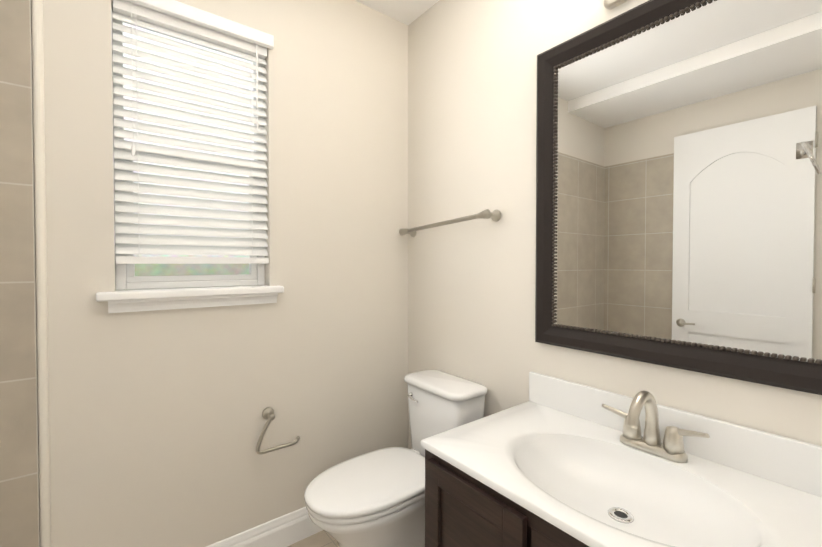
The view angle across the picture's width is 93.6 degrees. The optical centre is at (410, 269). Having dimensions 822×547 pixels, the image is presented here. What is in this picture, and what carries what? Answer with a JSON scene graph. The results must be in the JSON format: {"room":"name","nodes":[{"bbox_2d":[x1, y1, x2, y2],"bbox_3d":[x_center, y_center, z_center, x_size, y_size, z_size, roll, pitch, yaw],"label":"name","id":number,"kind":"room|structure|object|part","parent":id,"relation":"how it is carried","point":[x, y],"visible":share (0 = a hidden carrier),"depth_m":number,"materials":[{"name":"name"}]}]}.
{"room":"bathroom","nodes":[
{"label":"bathroom","id":0,"kind":"room"},
{"bbox_2d":[43,0,407,546],"bbox_3d":[-1.007,-0.046,1.589,2.410,2.740,0.120,-1,1,-38],"label":"wall","id":1,"kind":"structure","parent":0,"point":[157,421],"depth_m":1.74,"materials":[{"name":"beige paint"}]},
{"bbox_2d":[0,0,39,546],"bbox_3d":[-1.594,0.194,1.055,0.822,2.277,0.012,-1,1,-38],"label":"wall tile","id":2,"kind":"structure","parent":1,"relation":"attached to","point":[19,492],"depth_m":1.27,"materials":[{"name":"beige tile"}]},
{"bbox_2d":[31,0,50,546],"bbox_3d":[-1.257,0.180,1.313,0.028,2.297,0.016,-1,1,-38],"label":"trim","id":3,"kind":"structure","parent":1,"relation":"attached to","point":[41,263],"depth_m":1.31,"materials":[{"name":"white"}]},
{"bbox_2d":[112,3,264,289],"bbox_3d":[-0.938,-0.475,1.681,0.568,1.110,0.059,-1,1,-38],"label":"window","id":4,"kind":"structure","parent":1,"relation":"in","point":[177,270],"depth_m":1.65,"materials":[{"name":"white plastic"}]},
{"bbox_3d":[-0.924,-0.475,1.691,0.534,1.110,0.059,-1,1,-38],"label":"window frame sash","id":5,"kind":"part","parent":4,"relation":"part of","materials":[{"name":"white plastic"}]},
{"bbox_2d":[96,285,283,301],"bbox_3d":[-0.887,0.094,1.619,0.673,0.032,0.125,-1,1,-38],"label":"window sill","id":6,"kind":"structure","parent":1,"relation":"attached to","point":[123,295],"depth_m":1.54,"materials":[{"name":"white paint"}]},
{"bbox_2d":[112,0,273,263],"bbox_3d":[-0.890,-0.544,1.615,0.605,1.039,0.090,-1,1,-38],"label":"window blind","id":7,"kind":"object","parent":1,"relation":"attached to","point":[179,20],"visible":0.9,"depth_m":1.60,"materials":[{"name":"white paint"}]},
{"bbox_2d":[108,293,277,312],"bbox_3d":[-0.867,0.134,1.603,0.616,0.047,0.034,-1,1,-38],"label":"apron","id":8,"kind":"object","parent":1,"relation":"attached to","point":[158,304],"visible":0.89,"depth_m":1.56,"materials":[{"name":"white paint"}]},
{"bbox_2d":[206,506,321,546],"bbox_3d":[-0.635,1.247,1.813,1.541,0.146,0.017,-1,1,-38],"label":"baseboard","id":9,"kind":"structure","parent":1,"relation":"attached to","point":[291,528],"depth_m":1.81,"materials":[{"name":"white paint"}]},
{"bbox_2d":[256,407,299,454],"bbox_3d":[-0.618,0.731,1.783,0.202,0.186,0.067,-1,1,-38],"label":"toilet paper holder","id":10,"kind":"object","parent":1,"relation":"attached to","point":[268,413],"visible":1,"depth_m":1.74,"materials":[{"name":"grey metal"}]},
{"bbox_2d":[287,530,338,546],"bbox_3d":[-0.082,1.369,0.419,2.650,0.050,3.140,-1,1,-38],"label":"floor","id":11,"kind":"structure","parent":0,"point":[322,538],"depth_m":1.87,"materials":[{"name":"tile"}]},
{"bbox_2d":[304,370,487,546],"bbox_3d":[-0.069,0.930,1.694,0.802,0.784,0.418,-1,1,-38],"label":"toilet","id":12,"kind":"object","parent":11,"relation":"on","point":[375,498],"visible":0.73,"depth_m":1.60,"materials":[{"name":"white ceramic"}]},
{"bbox_3d":[-0.161,0.879,1.621,0.569,0.026,0.390,-1,1,-38],"label":"lid","id":13,"kind":"part","parent":12,"relation":"part of","materials":[{"name":"white ceramic"}]},
{"bbox_3d":[-0.161,0.907,1.622,0.561,0.022,0.384,-1,1,-38],"label":"seat","id":14,"kind":"part","parent":12,"relation":"part of","materials":[{"name":"white ceramic"}]},
{"bbox_3d":[0.011,0.621,1.875,0.028,0.028,0.088,-1,1,-38],"label":"handle","id":15,"kind":"part","parent":12,"relation":"part of","materials":[{"name":"silver metal"}]},
{"bbox_3d":[0.159,0.549,1.863,0.226,0.028,0.418,-1,1,-38],"label":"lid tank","id":16,"kind":"part","parent":12,"relation":"part of","materials":[{"name":"white ceramic"}]},
{"bbox_3d":[0.162,0.739,1.869,0.202,0.351,0.388,-1,1,-38],"label":"tank","id":17,"kind":"part","parent":12,"relation":"part of","materials":[{"name":"white ceramic"}]},
{"bbox_2d":[421,372,821,546],"bbox_3d":[0.546,0.846,1.036,0.643,0.974,0.970,-1,1,-38],"label":"vanity cabinet","id":18,"kind":"object","parent":11,"relation":"on","point":[554,462],"visible":1,"depth_m":1.09,"materials":[{"name":"white stone"}]},
{"bbox_3d":[0.165,0.898,1.077,0.022,0.603,0.360,-1,1,-38],"label":"door","id":19,"kind":"part","parent":18,"relation":"part of","materials":[{"name":"brown wood"}]},
{"bbox_2d":[601,391,708,462],"bbox_3d":[0.687,0.455,1.139,0.182,0.194,0.292,-1,1,-38],"label":"vanity faucet","id":20,"kind":"object","parent":18,"relation":"on","point":[649,445],"depth_m":1.15,"materials":[{"name":"silver metal"}]},
{"bbox_2d":[529,372,821,496],"bbox_3d":[0.792,0.491,1.221,0.020,0.122,0.970,-1,1,-38],"label":"backsplash","id":21,"kind":"structure","parent":18,"relation":"on","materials":[{"name":"white stone"}]},
{"bbox_2d":[355,0,438,24],"bbox_3d":[-0.082,-1.446,0.372,2.650,0.100,3.140,-1,1,-38],"label":"ceiling","id":22,"kind":"structure","parent":0,"point":[407,12],"depth_m":2.10,"materials":[{"name":"white paint"}]},
{"bbox_2d":[408,0,821,448],"bbox_3d":[0.918,-0.039,1.170,0.120,2.740,3.140,-1,1,-38],"label":"wall","id":23,"kind":"structure","parent":0,"point":[472,87],"depth_m":1.77,"materials":[{"name":"beige paint"}]},
{"bbox_2d":[399,209,500,236],"bbox_3d":[0.164,-0.230,1.962,0.094,0.092,0.664,-1,1,-38],"label":"towel rail","id":24,"kind":"object","parent":23,"relation":"attached to","point":[494,215],"visible":1,"depth_m":1.83,"materials":[{"name":"grey metal"}]},
{"bbox_2d":[604,0,627,9],"bbox_3d":[0.734,-1.001,1.126,0.201,0.198,0.420,-1,1,-38],"label":"sconce","id":25,"kind":"object","parent":23,"relation":"attached to","point":[610,4],"visible":1,"depth_m":1.32,"materials":[{"name":"silver metal"}]},
{"bbox_2d":[535,0,821,394],"bbox_3d":[0.790,-0.277,1.202,0.034,1.155,0.913,-1,1,-38],"label":"mirror","id":26,"kind":"object","parent":23,"relation":"attached to","point":[678,184],"visible":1,"depth_m":1.16,"materials":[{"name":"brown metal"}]},
{"label":"outside","id":27,"kind":"structure","parent":0,"visible":0},
{"bbox_2d":[111,9,257,289],"bbox_3d":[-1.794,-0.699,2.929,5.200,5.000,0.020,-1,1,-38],"label":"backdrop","id":28,"kind":"structure","parent":27,"point":[113,167],"depth_m":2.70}
]}

